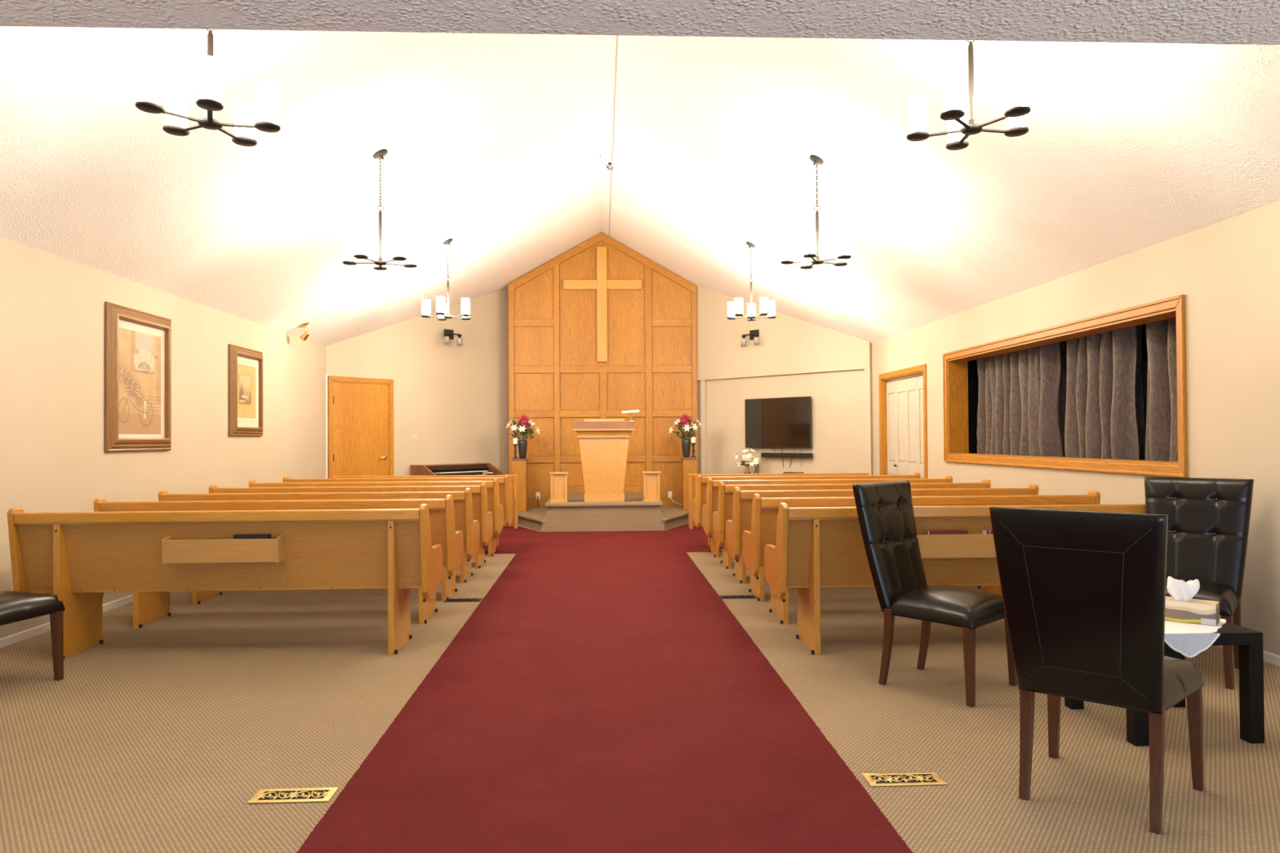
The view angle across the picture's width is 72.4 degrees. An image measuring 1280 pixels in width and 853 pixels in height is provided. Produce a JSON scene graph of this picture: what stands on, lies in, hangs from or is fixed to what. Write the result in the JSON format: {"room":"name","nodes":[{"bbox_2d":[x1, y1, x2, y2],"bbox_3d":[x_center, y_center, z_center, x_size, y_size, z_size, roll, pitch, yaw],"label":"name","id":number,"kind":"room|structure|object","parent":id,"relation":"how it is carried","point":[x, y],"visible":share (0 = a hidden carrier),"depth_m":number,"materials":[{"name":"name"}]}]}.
{"room":"house of worship","nodes":[
{"label":"house of worship","id":0,"kind":"room"},
{"bbox_2d":[0,236,326,638],"bbox_3d":[-4.055,0.084,4.697,0.120,2.590,14.750,0,-1,-3],"label":"wall","id":1,"kind":"structure","parent":0,"point":[53,457],"depth_m":6.65,"materials":[{"name":"paint"}]},
{"bbox_2d":[0,594,133,648],"bbox_3d":[-3.980,1.351,4.657,0.012,0.055,14.700,0,-1,-3],"label":"baseboard","id":2,"kind":"structure","parent":1,"relation":"attached to","point":[37,630],"depth_m":5.86,"materials":[{"name":"white paint"}]},
{"bbox_2d":[104,301,171,452],"bbox_3d":[-4.078,-0.372,7.173,0.054,1.150,0.997,0,-1,-3],"label":"framed picture","id":3,"kind":"object","parent":1,"relation":"attached to","point":[138,344],"visible":1,"depth_m":7.09,"materials":[{"name":"brown wood"}]},
{"bbox_2d":[118,327,160,434],"bbox_3d":[-4.091,-0.355,7.157,0.001,0.835,0.690,0,-1,-3],"label":"print","id":4,"kind":"object","parent":3,"relation":"attached to","point":[140,353],"depth_m":7.15},
{"bbox_2d":[228,343,262,435],"bbox_3d":[-4.175,-0.366,9.322,0.054,0.937,0.849,0,-1,-3],"label":"framed picture","id":5,"kind":"object","parent":1,"relation":"attached to","point":[245,365],"visible":1,"depth_m":9.25,"materials":[{"name":"brown wood"}]},
{"bbox_2d":[237,363,255,418],"bbox_3d":[-4.187,-0.371,9.292,0.001,0.560,0.540,0,-1,-3],"label":"print","id":6,"kind":"object","parent":5,"relation":"attached to","point":[246,374],"depth_m":9.31},
{"bbox_2d":[326,288,508,478],"bbox_3d":[-3.315,-0.432,13.408,0.120,3.850,3.350,-1,-1,39],"label":"wall","id":7,"kind":"structure","parent":0,"point":[452,396],"depth_m":13.64,"materials":[{"name":"paint"}]},
{"bbox_2d":[325,374,327,478],"bbox_3d":[-4.324,0.381,12.068,0.012,2.200,0.024,-1,-1,39],"label":"trim","id":8,"kind":"structure","parent":7,"relation":"attached to","point":[326,375],"depth_m":12.07,"materials":[{"name":"white paint"}]},
{"bbox_2d":[328,375,394,478],"bbox_3d":[-3.949,0.393,12.466,0.072,2.182,1.054,-1,-1,39],"label":"door","id":9,"kind":"structure","parent":7,"relation":"in","point":[361,437],"depth_m":12.46,"materials":[{"name":"brown wood"}]},
{"bbox_2d":[411,434,417,439],"bbox_3d":[-3.397,0.156,13.186,0.018,0.070,0.116,-1,-1,39],"label":"light switch","id":10,"kind":"object","parent":7,"relation":"attached to","point":[413,436],"visible":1,"depth_m":13.19,"materials":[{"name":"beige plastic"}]},
{"bbox_2d":[444,328,462,345],"bbox_3d":[-2.924,-1.391,13.586,0.156,0.242,0.334,-1,-1,39],"label":"wall sconce","id":11,"kind":"object","parent":7,"relation":"attached to","point":[448,334],"visible":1,"depth_m":13.62,"materials":[{"name":"brown metal"}]},
{"bbox_2d":[507,288,508,354],"bbox_3d":[-0.599,-0.954,14.833,3.350,4.900,0.080,0,-1,-3],"label":"wall","id":12,"kind":"structure","parent":0,"point":[508,288],"depth_m":14.73,"materials":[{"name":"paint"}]},
{"bbox_2d":[507,231,697,507],"bbox_3d":[-0.612,-0.934,14.579,3.100,4.534,0.386,0,-1,-3],"label":"wood panelling","id":13,"kind":"object","parent":12,"relation":"attached to","point":[557,380],"visible":0.65,"depth_m":14.41,"materials":[{"name":"brown wood"}]},
{"bbox_2d":[535,492,540,499],"bbox_3d":[-1.670,1.136,14.312,0.070,0.114,0.035,0,-1,-3],"label":"wall outlet","id":14,"kind":"object","parent":13,"relation":"attached to","point":[537,494],"visible":1,"depth_m":14.32,"materials":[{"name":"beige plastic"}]},
{"bbox_2d":[563,246,641,362],"bbox_3d":[-0.612,-2.010,14.391,1.285,1.900,0.076,0,-1,-3],"label":"wooden cross","id":15,"kind":"object","parent":13,"relation":"attached to","point":[602,284],"visible":1,"depth_m":14.35,"materials":[{"name":"brown wood"}]},
{"bbox_2d":[667,491,672,497],"bbox_3d":[0.498,1.124,14.409,0.070,0.114,0.035,0,-1,-3],"label":"wall outlet","id":16,"kind":"object","parent":13,"relation":"attached to","point":[669,493],"visible":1,"depth_m":14.42,"materials":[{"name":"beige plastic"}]},
{"bbox_2d":[0,26,1279,346],"bbox_3d":[-0.405,-2.267,8.703,7.760,2.285,12.640,0,-1,-3],"label":"ceiling","id":17,"kind":"structure","parent":0,"point":[498,145],"depth_m":6.82,"materials":[{"name":"white"}]},
{"bbox_2d":[135,29,280,146],"bbox_3d":[-2.000,-1.877,4.118,0.589,0.948,0.599,0,-1,-3],"label":"chandelier","id":18,"kind":"object","parent":17,"relation":"hanging from","point":[150,92],"visible":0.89,"depth_m":4.09,"materials":[{"name":"brown metal"}]},
{"bbox_2d":[299,321,310,341],"bbox_3d":[-4.066,-1.155,10.594,0.114,0.234,0.127,0,-1,-31],"label":"ceiling spotlight","id":19,"kind":"object","parent":17,"relation":"attached to","point":[304,337],"visible":1,"depth_m":10.57,"materials":[{"name":"gold metal"}]},
{"bbox_2d":[342,148,417,270],"bbox_3d":[-2.179,-1.823,7.281,0.587,0.966,0.600,0,-1,-3],"label":"chandelier","id":20,"kind":"object","parent":17,"relation":"hanging from","point":[357,245],"visible":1,"depth_m":7.24,"materials":[{"name":"brown metal"}]},
{"bbox_2d":[421,238,470,320],"bbox_3d":[-2.318,-1.779,10.491,0.594,0.966,0.596,0,-1,-3],"label":"chandelier","id":21,"kind":"object","parent":17,"relation":"hanging from","point":[440,300],"visible":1,"depth_m":10.41,"materials":[{"name":"brown metal"}]},
{"bbox_2d":[605,162,613,169],"bbox_3d":[-0.370,-3.162,10.643,0.080,0.080,0.060,-1,-1,27],"label":"ceiling hook","id":22,"kind":"object","parent":17,"relation":"hanging from","point":[609,163],"visible":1,"depth_m":10.63,"materials":[{"name":"brown metal"}]},
{"bbox_2d":[608,35,617,235],"bbox_3d":[-0.330,-3.192,10.416,0.014,0.012,7.950,0,-1,-3],"label":"trim","id":23,"kind":"structure","parent":17,"relation":"attached to","point":[617,35],"depth_m":9.16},
{"bbox_2d":[727,241,776,320],"bbox_3d":[1.380,-1.800,10.770,0.594,0.950,0.596,0,-1,-3],"label":"chandelier","id":24,"kind":"object","parent":17,"relation":"hanging from","point":[766,306],"visible":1,"depth_m":10.75,"materials":[{"name":"brown metal"}]},
{"bbox_2d":[780,155,851,269],"bbox_3d":[1.503,-1.854,7.495,0.596,0.933,0.594,0,-1,-3],"label":"chandelier","id":25,"kind":"object","parent":17,"relation":"hanging from","point":[842,246],"visible":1,"depth_m":7.46,"materials":[{"name":"brown metal"}]},
{"bbox_2d":[906,40,1030,150],"bbox_3d":[1.663,-1.915,4.391,0.598,0.898,0.592,0,-1,-3],"label":"chandelier","id":26,"kind":"object","parent":17,"relation":"hanging from","point":[1016,108],"visible":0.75,"depth_m":4.36,"materials":[{"name":"brown metal"}]},
{"bbox_2d":[0,522,1279,852],"bbox_3d":[0.379,1.433,6.204,9.460,0.120,17.600,0,-1,-3],"label":"floor","id":27,"kind":"structure","parent":0,"point":[159,736],"depth_m":3.90,"materials":[{"name":"beige carpet"}]},
{"bbox_2d":[0,591,65,680],"bbox_3d":[-3.424,0.852,4.468,0.542,1.041,0.658,0,-1,4],"label":"dining chair","id":28,"kind":"object","parent":27,"relation":"on","point":[15,606],"visible":1,"depth_m":4.64,"materials":[{"name":"brown leather"}]},
{"bbox_2d":[7,503,442,659],"bbox_3d":[-2.524,0.931,5.484,2.440,0.898,0.641,0,-1,-3],"label":"pew","id":29,"kind":"object","parent":27,"relation":"on","point":[70,559],"visible":0.93,"depth_m":5.28,"materials":[{"name":"brown wood"}]},
{"bbox_2d":[233,533,271,538],"bbox_3d":[-2.314,0.719,5.222,0.210,0.148,0.030,0,-1,-3],"label":"book","id":30,"kind":"object","parent":29,"relation":"on","point":[250,535],"visible":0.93,"depth_m":5.21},
{"bbox_2d":[93,494,463,628],"bbox_3d":[-2.561,0.944,6.358,2.440,0.898,0.641,0,-1,-3],"label":"pew","id":31,"kind":"object","parent":27,"relation":"on","point":[148,607],"visible":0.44,"depth_m":6.12,"materials":[{"name":"brown wood"}]},
{"bbox_2d":[247,786,338,804],"bbox_3d":[-1.255,1.337,3.174,0.286,0.007,0.120,0,-1,-3],"label":"floor vent","id":32,"kind":"object","parent":27,"relation":"in","point":[304,794],"visible":1,"depth_m":3.17,"materials":[{"name":"gold metal"}]},
{"bbox_2d":[256,789,330,799],"bbox_3d":[-1.255,1.337,3.174,0.241,0.007,0.073,0,-1,-3],"label":"grille","id":33,"kind":"object","parent":32,"relation":"attached to","point":[263,794],"depth_m":3.18,"materials":[{"name":"gold metal"}]},
{"bbox_2d":[158,488,479,604],"bbox_3d":[-2.597,0.956,7.232,2.440,0.898,0.641,0,-1,-3],"label":"pew","id":34,"kind":"object","parent":27,"relation":"on","point":[463,509],"visible":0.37,"depth_m":7.00,"materials":[{"name":"brown wood"}]},
{"bbox_2d":[208,482,493,582],"bbox_3d":[-2.629,0.968,8.107,2.440,0.898,0.641,0,-1,-3],"label":"pew","id":35,"kind":"object","parent":27,"relation":"on","point":[480,513],"visible":0.31,"depth_m":7.87,"materials":[{"name":"brown wood"}]},
{"bbox_2d":[248,478,503,568],"bbox_3d":[-2.662,0.980,8.981,2.440,0.898,0.641,0,-1,-3],"label":"pew","id":36,"kind":"object","parent":27,"relation":"on","point":[494,506],"visible":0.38,"depth_m":8.75,"materials":[{"name":"brown wood"}]},
{"bbox_2d":[410,462,502,475],"bbox_3d":[-2.792,1.033,13.400,0.600,0.915,1.300,-1,-1,39],"label":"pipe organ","id":37,"kind":"object","parent":27,"relation":"on","point":[471,468],"visible":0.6,"depth_m":13.38,"materials":[{"name":"brown wood"}]},
{"bbox_2d":[444,598,482,602],"bbox_3d":[-1.417,1.390,7.010,0.286,0.007,0.120,0,-1,-3],"label":"floor vent","id":38,"kind":"object","parent":27,"relation":"in","point":[450,599],"visible":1,"depth_m":7.00,"materials":[{"name":"brown metal"}]},
{"bbox_2d":[448,599,478,600],"bbox_3d":[-1.417,1.390,7.010,0.241,0.007,0.073,0,-1,-3],"label":"grille","id":39,"kind":"object","parent":38,"relation":"attached to","point":[449,599],"depth_m":7.01,"materials":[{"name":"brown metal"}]},
{"bbox_2d":[517,492,688,532],"bbox_3d":[-0.553,1.274,13.255,3.655,0.402,2.235,0,-1,-3],"label":"platform","id":40,"kind":"object","parent":27,"relation":"on","point":[633,513],"visible":0.66,"depth_m":12.18,"materials":[{"name":"beige carpet"}]},
{"bbox_2d":[511,458,528,511],"bbox_3d":[-1.865,0.909,13.619,0.240,0.812,0.240,0,-1,-3],"label":"plinth","id":41,"kind":"object","parent":40,"relation":"on","point":[519,465],"visible":0.85,"depth_m":13.51,"materials":[{"name":"brown wood"}]},
{"bbox_2d":[512,444,518,458],"bbox_3d":[-1.933,0.387,13.583,0.090,0.228,0.089,0,-1,-3],"label":"candle holder","id":42,"kind":"object","parent":41,"relation":"on","point":[514,445],"visible":1,"depth_m":13.57,"materials":[{"name":"black metal"}]},
{"bbox_2d":[512,437,517,444],"bbox_3d":[-1.935,0.223,13.585,0.072,0.100,0.072,0,-1,-3],"label":"pillar candle","id":43,"kind":"object","parent":42,"relation":"on","point":[515,440],"visible":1,"depth_m":13.55,"materials":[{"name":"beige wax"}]},
{"bbox_2d":[517,440,527,458],"bbox_3d":[-1.829,0.356,13.628,0.144,0.290,0.144,0,-1,-3],"label":"flower vase","id":44,"kind":"object","parent":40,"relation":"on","point":[522,444],"visible":1,"depth_m":13.57,"materials":[{"name":"grey ceramic"}]},
{"bbox_2d":[506,414,539,439],"bbox_3d":[-1.820,0.059,13.632,0.525,0.488,0.348,0,-1,-3],"label":"flower arrangement","id":45,"kind":"object","parent":44,"relation":"in","point":[526,431],"visible":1,"depth_m":13.59,"materials":[{"name":"white plant"}]},
{"bbox_2d":[549,471,568,502],"bbox_3d":[-1.136,0.853,12.311,0.260,0.420,0.260,0,-1,-3],"label":"post","id":46,"kind":"object","parent":40,"relation":"on","point":[558,480],"visible":1,"depth_m":12.21,"materials":[{"name":"brown wood"}]},
{"bbox_2d":[572,418,635,502],"bbox_3d":[-0.512,0.479,12.457,0.870,1.165,0.555,0,-1,-3],"label":"pulpit","id":47,"kind":"object","parent":40,"relation":"on","point":[603,442],"visible":1,"depth_m":12.26,"materials":[{"name":"brown wood"}]},
{"bbox_2d":[621,409,639,421],"bbox_3d":[-0.136,-0.154,12.427,0.253,0.168,0.096,0,-1,-3],"label":"reading lamp","id":48,"kind":"object","parent":47,"relation":"on","point":[633,411],"visible":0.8,"depth_m":12.39,"materials":[{"name":"gold metal"}]},
{"bbox_2d":[641,471,661,502],"bbox_3d":[0.160,0.846,12.369,0.260,0.420,0.260,0,-1,-3],"label":"post","id":49,"kind":"object","parent":40,"relation":"on","point":[651,493],"visible":1,"depth_m":12.27,"materials":[{"name":"brown wood"}]},
{"bbox_2d":[681,439,690,457],"bbox_3d":[0.729,0.342,13.743,0.144,0.290,0.144,0,-1,-3],"label":"flower vase","id":50,"kind":"object","parent":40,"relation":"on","point":[686,443],"visible":1,"depth_m":13.69,"materials":[{"name":"grey ceramic"}]},
{"bbox_2d":[669,413,701,439],"bbox_3d":[0.717,0.045,13.745,0.526,0.487,0.344,0,-1,-3],"label":"flower arrangement","id":51,"kind":"object","parent":50,"relation":"in","point":[688,420],"visible":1,"depth_m":13.70,"materials":[{"name":"white plant"}]},
{"bbox_2d":[680,457,697,510],"bbox_3d":[0.772,0.895,13.738,0.240,0.812,0.240,0,-1,-3],"label":"plinth","id":52,"kind":"object","parent":40,"relation":"on","point":[688,464],"visible":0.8,"depth_m":13.63,"materials":[{"name":"brown wood"}]},
{"bbox_2d":[690,443,696,457],"bbox_3d":[0.838,0.372,13.708,0.090,0.228,0.089,0,-1,-3],"label":"candle holder","id":53,"kind":"object","parent":52,"relation":"on","point":[693,444],"visible":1,"depth_m":13.69,"materials":[{"name":"black metal"}]},
{"bbox_2d":[691,436,695,443],"bbox_3d":[0.837,0.208,13.710,0.072,0.100,0.072,0,-1,-3],"label":"pillar candle","id":54,"kind":"object","parent":53,"relation":"on","point":[693,438],"visible":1,"depth_m":13.68,"materials":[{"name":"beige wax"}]},
{"bbox_2d":[296,523,913,852],"bbox_3d":[-0.367,1.365,5.495,7.792,0.004,16.023,0,-1,-3],"label":"carpet","id":55,"kind":"object","parent":27,"relation":"on","point":[602,695],"visible":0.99,"depth_m":3.79,"materials":[{"name":"red carpet"}]},
{"bbox_2d":[282,474,513,556],"bbox_3d":[-2.683,0.992,9.856,2.440,0.898,0.641,0,-1,-3],"label":"pew","id":56,"kind":"object","parent":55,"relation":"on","point":[504,482],"visible":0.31,"depth_m":9.62,"materials":[{"name":"brown wood"}]},
{"bbox_2d":[330,474,518,546],"bbox_3d":[-2.572,1.017,10.517,2.192,0.864,0.230,0,-1,-3],"label":"pew","id":57,"kind":"object","parent":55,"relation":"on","point":[513,478],"visible":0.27,"depth_m":10.45,"materials":[{"name":"brown wood"}]},
{"bbox_2d":[688,472,869,546],"bbox_3d":[1.653,0.991,10.457,2.145,0.864,0.230,0,-1,-3],"label":"pew","id":58,"kind":"object","parent":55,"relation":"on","point":[692,478],"visible":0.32,"depth_m":10.35,"materials":[{"name":"brown wood"}]},
{"bbox_2d":[719,595,756,599],"bbox_3d":[0.790,1.377,7.074,0.286,0.007,0.120,0,-1,-3],"label":"floor vent","id":59,"kind":"object","parent":27,"relation":"in","point":[731,596],"visible":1,"depth_m":7.06,"materials":[{"name":"brown metal"}]},
{"bbox_2d":[722,595,752,597],"bbox_3d":[0.790,1.377,7.074,0.241,0.007,0.073,0,-1,-3],"label":"grille","id":60,"kind":"object","parent":59,"relation":"attached to","point":[722,596],"depth_m":7.08,"materials":[{"name":"brown metal"}]},
{"bbox_2d":[692,472,919,557],"bbox_3d":[1.837,0.963,9.780,2.440,0.898,0.641,0,-1,-3],"label":"pew","id":61,"kind":"object","parent":27,"relation":"on","point":[701,488],"visible":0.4,"depth_m":9.52,"materials":[{"name":"brown wood"}]},
{"bbox_2d":[702,475,952,568],"bbox_3d":[1.885,0.951,8.926,2.440,0.898,0.641,0,-1,-3],"label":"pew","id":62,"kind":"object","parent":27,"relation":"on","point":[712,502],"visible":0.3,"depth_m":8.66,"materials":[{"name":"brown wood"}]},
{"bbox_2d":[712,480,991,583],"bbox_3d":[1.924,0.940,8.072,2.440,0.898,0.641,0,-1,-3],"label":"pew","id":63,"kind":"object","parent":27,"relation":"on","point":[724,513],"visible":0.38,"depth_m":7.80,"materials":[{"name":"brown wood"}]},
{"bbox_2d":[725,484,1038,601],"bbox_3d":[1.964,0.928,7.218,2.440,0.898,0.641,0,-1,-3],"label":"pew","id":64,"kind":"object","parent":27,"relation":"on","point":[741,520],"visible":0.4,"depth_m":6.96,"materials":[{"name":"brown wood"}]},
{"bbox_2d":[861,771,946,786],"bbox_3d":[0.992,1.325,3.292,0.286,0.007,0.120,0,-1,-3],"label":"floor vent","id":65,"kind":"object","parent":27,"relation":"in","point":[919,778],"visible":1,"depth_m":3.29,"materials":[{"name":"gold metal"}]},
{"bbox_2d":[869,773,937,782],"bbox_3d":[0.992,1.325,3.292,0.241,0.007,0.073,0,-1,-3],"label":"grille","id":66,"kind":"object","parent":65,"relation":"attached to","point":[873,778],"depth_m":3.29,"materials":[{"name":"gold metal"}]},
{"bbox_2d":[742,490,1100,624],"bbox_3d":[2.009,0.916,6.364,2.440,0.898,0.641,0,-1,-3],"label":"pew","id":67,"kind":"object","parent":27,"relation":"on","point":[764,510],"visible":0.3,"depth_m":6.11,"materials":[{"name":"brown wood"}]},
{"bbox_2d":[852,480,1017,706],"bbox_3d":[1.543,0.823,4.582,0.542,1.041,0.658,0,-1,-45],"label":"dining chair","id":68,"kind":"object","parent":27,"relation":"on","point":[885,509],"visible":0.98,"depth_m":4.56,"materials":[{"name":"brown leather"}]},
{"bbox_2d":[764,502,1146,654],"bbox_3d":[2.054,0.904,5.510,2.440,0.898,0.641,0,-1,-3],"label":"pew","id":69,"kind":"object","parent":27,"relation":"on","point":[813,550],"visible":0.38,"depth_m":5.27,"materials":[{"name":"brown wood"}]},
{"bbox_2d":[926,529,968,534],"bbox_3d":[1.838,0.695,5.231,0.235,0.145,0.034,0,-1,-3],"label":"book","id":70,"kind":"object","parent":69,"relation":"on","point":[956,531],"visible":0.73,"depth_m":5.21,"materials":[{"name":"red paper"}]},
{"bbox_2d":[982,528,988,533],"bbox_3d":[2.075,0.694,5.264,0.012,0.145,0.080,0,-1,-3],"label":"book","id":71,"kind":"object","parent":69,"relation":"on","point":[984,531],"visible":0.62,"depth_m":5.26,"materials":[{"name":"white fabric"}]},
{"bbox_2d":[989,506,1204,834],"bbox_3d":[1.647,0.802,3.133,0.542,1.041,0.658,-1,-1,41],"label":"dining chair","id":72,"kind":"object","parent":27,"relation":"on","point":[1083,593],"visible":1,"depth_m":2.93,"materials":[{"name":"brown leather"}]},
{"bbox_2d":[1064,622,1264,746],"bbox_3d":[2.319,1.099,3.923,0.556,0.462,0.556,0,-1,-3],"label":"side table","id":73,"kind":"object","parent":27,"relation":"on","point":[1249,642],"visible":0.44,"depth_m":3.66,"materials":[{"name":"black laminate"}]},
{"bbox_2d":[1164,618,1226,657],"bbox_3d":[2.277,0.914,3.882,0.527,0.102,0.530,-1,-1,42],"label":"lace doily","id":74,"kind":"object","parent":73,"relation":"on","point":[1188,639],"visible":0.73,"depth_m":3.64,"materials":[{"name":"white fabric"}]},
{"bbox_2d":[1164,576,1219,626],"bbox_3d":[2.410,0.768,3.904,0.280,0.187,0.116,-1,-1,40],"label":"tissue box","id":75,"kind":"object","parent":74,"relation":"on","point":[1180,606],"visible":0.64,"depth_m":3.86,"materials":[{"name":"cardboard"}]},
{"bbox_2d":[1144,476,1253,689],"bbox_3d":[3.022,0.817,4.844,0.542,1.041,0.658,-1,-1,44],"label":"dining chair","id":76,"kind":"object","parent":27,"relation":"on","point":[1208,525],"visible":0.75,"depth_m":4.93,"materials":[{"name":"brown leather"}]},
{"bbox_3d":[1.960,1.101,13.180,0.380,0.715,1.700,0,-1,-44],"label":"console table","id":77,"kind":"object","parent":27,"relation":"on","visible":0},
{"bbox_2d":[744,464,750,473],"bbox_3d":[1.652,0.666,13.446,0.104,0.165,0.104,0,-1,-3],"label":"glass vase","id":78,"kind":"object","parent":77,"relation":"on","point":[747,466],"visible":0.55,"depth_m":13.41,"materials":[{"name":"clear glass"}]},
{"bbox_2d":[733,448,759,466],"bbox_3d":[1.644,0.533,13.444,0.400,0.393,0.282,0,-1,-3],"label":"bouquet","id":79,"kind":"object","parent":78,"relation":"in","point":[747,457],"visible":1,"depth_m":13.39,"materials":[{"name":"white plant"}]},
{"bbox_2d":[753,463,759,473],"bbox_3d":[1.774,0.656,13.341,0.118,0.179,0.110,0,-1,-3],"label":"candle holder","id":80,"kind":"object","parent":77,"relation":"on","point":[758,464],"visible":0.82,"depth_m":13.33,"materials":[{"name":"brown"}]},
{"bbox_2d":[753,457,759,464],"bbox_3d":[1.776,0.526,13.347,0.084,0.108,0.084,0,-1,-3],"label":"pillar candle","id":81,"kind":"object","parent":80,"relation":"on","point":[756,460],"visible":1,"depth_m":13.31,"materials":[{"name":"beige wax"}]},
{"bbox_2d":[782,471,804,473],"bbox_3d":[2.264,0.706,12.896,0.220,0.062,0.340,0,-1,-44],"label":"media box","id":82,"kind":"object","parent":77,"relation":"on","point":[784,472],"visible":0.39,"depth_m":12.89,"materials":[{"name":"black plastic"}]},
{"bbox_2d":[0,0,1279,44],"bbox_3d":[-0.005,-1.211,-0.043,7.760,0.120,5.080,0,-1,-3],"label":"ceiling","id":83,"kind":"structure","parent":0,"point":[1245,22],"depth_m":2.39,"materials":[{"name":"white"}]},
{"bbox_2d":[697,368,865,474],"bbox_3d":[2.090,-0.479,13.460,0.120,3.880,3.420,0,-1,-44],"label":"wall","id":84,"kind":"structure","parent":0,"point":[837,397],"depth_m":13.08,"materials":[{"name":"paint"}]},
{"bbox_2d":[700,380,707,474],"bbox_3d":[1.057,0.359,14.406,0.050,2.242,0.090,0,-1,-44],"label":"trim","id":85,"kind":"structure","parent":84,"relation":"attached to","point":[703,383],"depth_m":14.38,"materials":[{"name":"paint"}]},
{"bbox_2d":[741,329,759,346],"bbox_3d":[1.730,-1.380,13.561,0.156,0.242,0.334,0,-1,-44],"label":"wall sconce","id":86,"kind":"object","parent":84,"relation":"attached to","point":[753,335],"visible":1,"depth_m":13.58,"materials":[{"name":"brown metal"}]},
{"bbox_2d":[745,396,811,448],"bbox_3d":[2.100,-0.056,13.294,0.092,0.756,1.220,0,-1,-44],"label":"television","id":87,"kind":"object","parent":84,"relation":"attached to","point":[776,422],"visible":1,"depth_m":13.21,"materials":[{"name":"black glass"}]},
{"bbox_2d":[772,448,801,467],"bbox_3d":[2.215,0.462,13.216,0.014,0.314,0.544,0,-1,-44],"label":"cables","id":88,"kind":"object","parent":87,"relation":"hanging from","point":[772,448],"visible":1,"depth_m":13.15,"materials":[{"name":"black plastic"}]},
{"bbox_2d":[696,285,871,381],"bbox_3d":[2.022,-1.607,13.417,0.060,1.651,3.420,0,-1,-44],"label":"wall","id":89,"kind":"structure","parent":84,"relation":"attached to","point":[788,344],"depth_m":13.47,"materials":[{"name":"paint"}]},
{"bbox_2d":[760,452,813,457],"bbox_3d":[2.211,0.431,13.169,0.100,0.070,0.920,0,-1,-44],"label":"soundbar","id":90,"kind":"object","parent":84,"relation":"attached to","point":[763,454],"visible":1,"depth_m":13.09,"materials":[{"name":"black plastic"}]},
{"bbox_2d":[864,368,872,475],"bbox_3d":[3.188,0.316,12.190,0.050,2.242,0.090,0,-1,-44],"label":"trim","id":91,"kind":"structure","parent":84,"relation":"attached to","point":[868,372],"depth_m":12.17,"materials":[{"name":"paint"}]},
{"bbox_2d":[871,200,1279,655],"bbox_3d":[3.617,0.042,5.043,0.120,2.590,14.750,0,-1,-3],"label":"wall","id":92,"kind":"structure","parent":0,"point":[1227,271],"depth_m":5.50,"materials":[{"name":"paint"}]},
{"bbox_2d":[878,364,927,478],"bbox_3d":[3.442,0.337,10.985,0.338,2.165,1.755,0,-1,-3],"label":"door","id":93,"kind":"structure","parent":92,"relation":"in","point":[903,415],"depth_m":11.06,"materials":[{"name":"white wood"}]},
{"bbox_2d":[942,294,1187,477],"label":"window","id":94,"kind":"structure","parent":92,"relation":"in","point":[960,370],"depth_m":7.48,"materials":[{"name":"brown wood"}]},
{"bbox_3d":[3.779,-0.915,7.541,0.024,0.024,4.700,0,-1,-3],"label":"curtain rod","id":95,"kind":"object","parent":94,"relation":"attached to","visible":0},
{"bbox_2d":[977,340,1066,457],"bbox_3d":[3.797,-0.157,8.681,0.362,1.405,1.482,0,-1,-3],"label":"curtain","id":96,"kind":"object","parent":95,"relation":"hanging from","point":[1022,397],"visible":0.67,"depth_m":8.42,"materials":[{"name":"grey fabric"}]},
{"bbox_2d":[1064,324,1146,460],"bbox_3d":[3.860,-0.177,7.253,0.361,1.405,0.902,0,-1,-3],"label":"curtain","id":97,"kind":"object","parent":95,"relation":"hanging from","point":[1105,418],"visible":0.62,"depth_m":7.04,"materials":[{"name":"grey fabric"}]},
{"bbox_2d":[1145,317,1177,461],"bbox_3d":[3.922,-0.195,5.995,0.348,1.406,1.224,0,-1,-3],"label":"curtain","id":98,"kind":"object","parent":95,"relation":"hanging from","point":[1162,424],"visible":0.23,"depth_m":6.40,"materials":[{"name":"grey fabric"}]},
{"bbox_2d":[1219,645,1279,666],"bbox_3d":[3.610,1.294,3.881,0.012,0.055,12.465,0,-1,-3],"label":"baseboard","id":99,"kind":"structure","parent":92,"relation":"attached to","point":[1271,658],"depth_m":4.93,"materials":[{"name":"white paint"}]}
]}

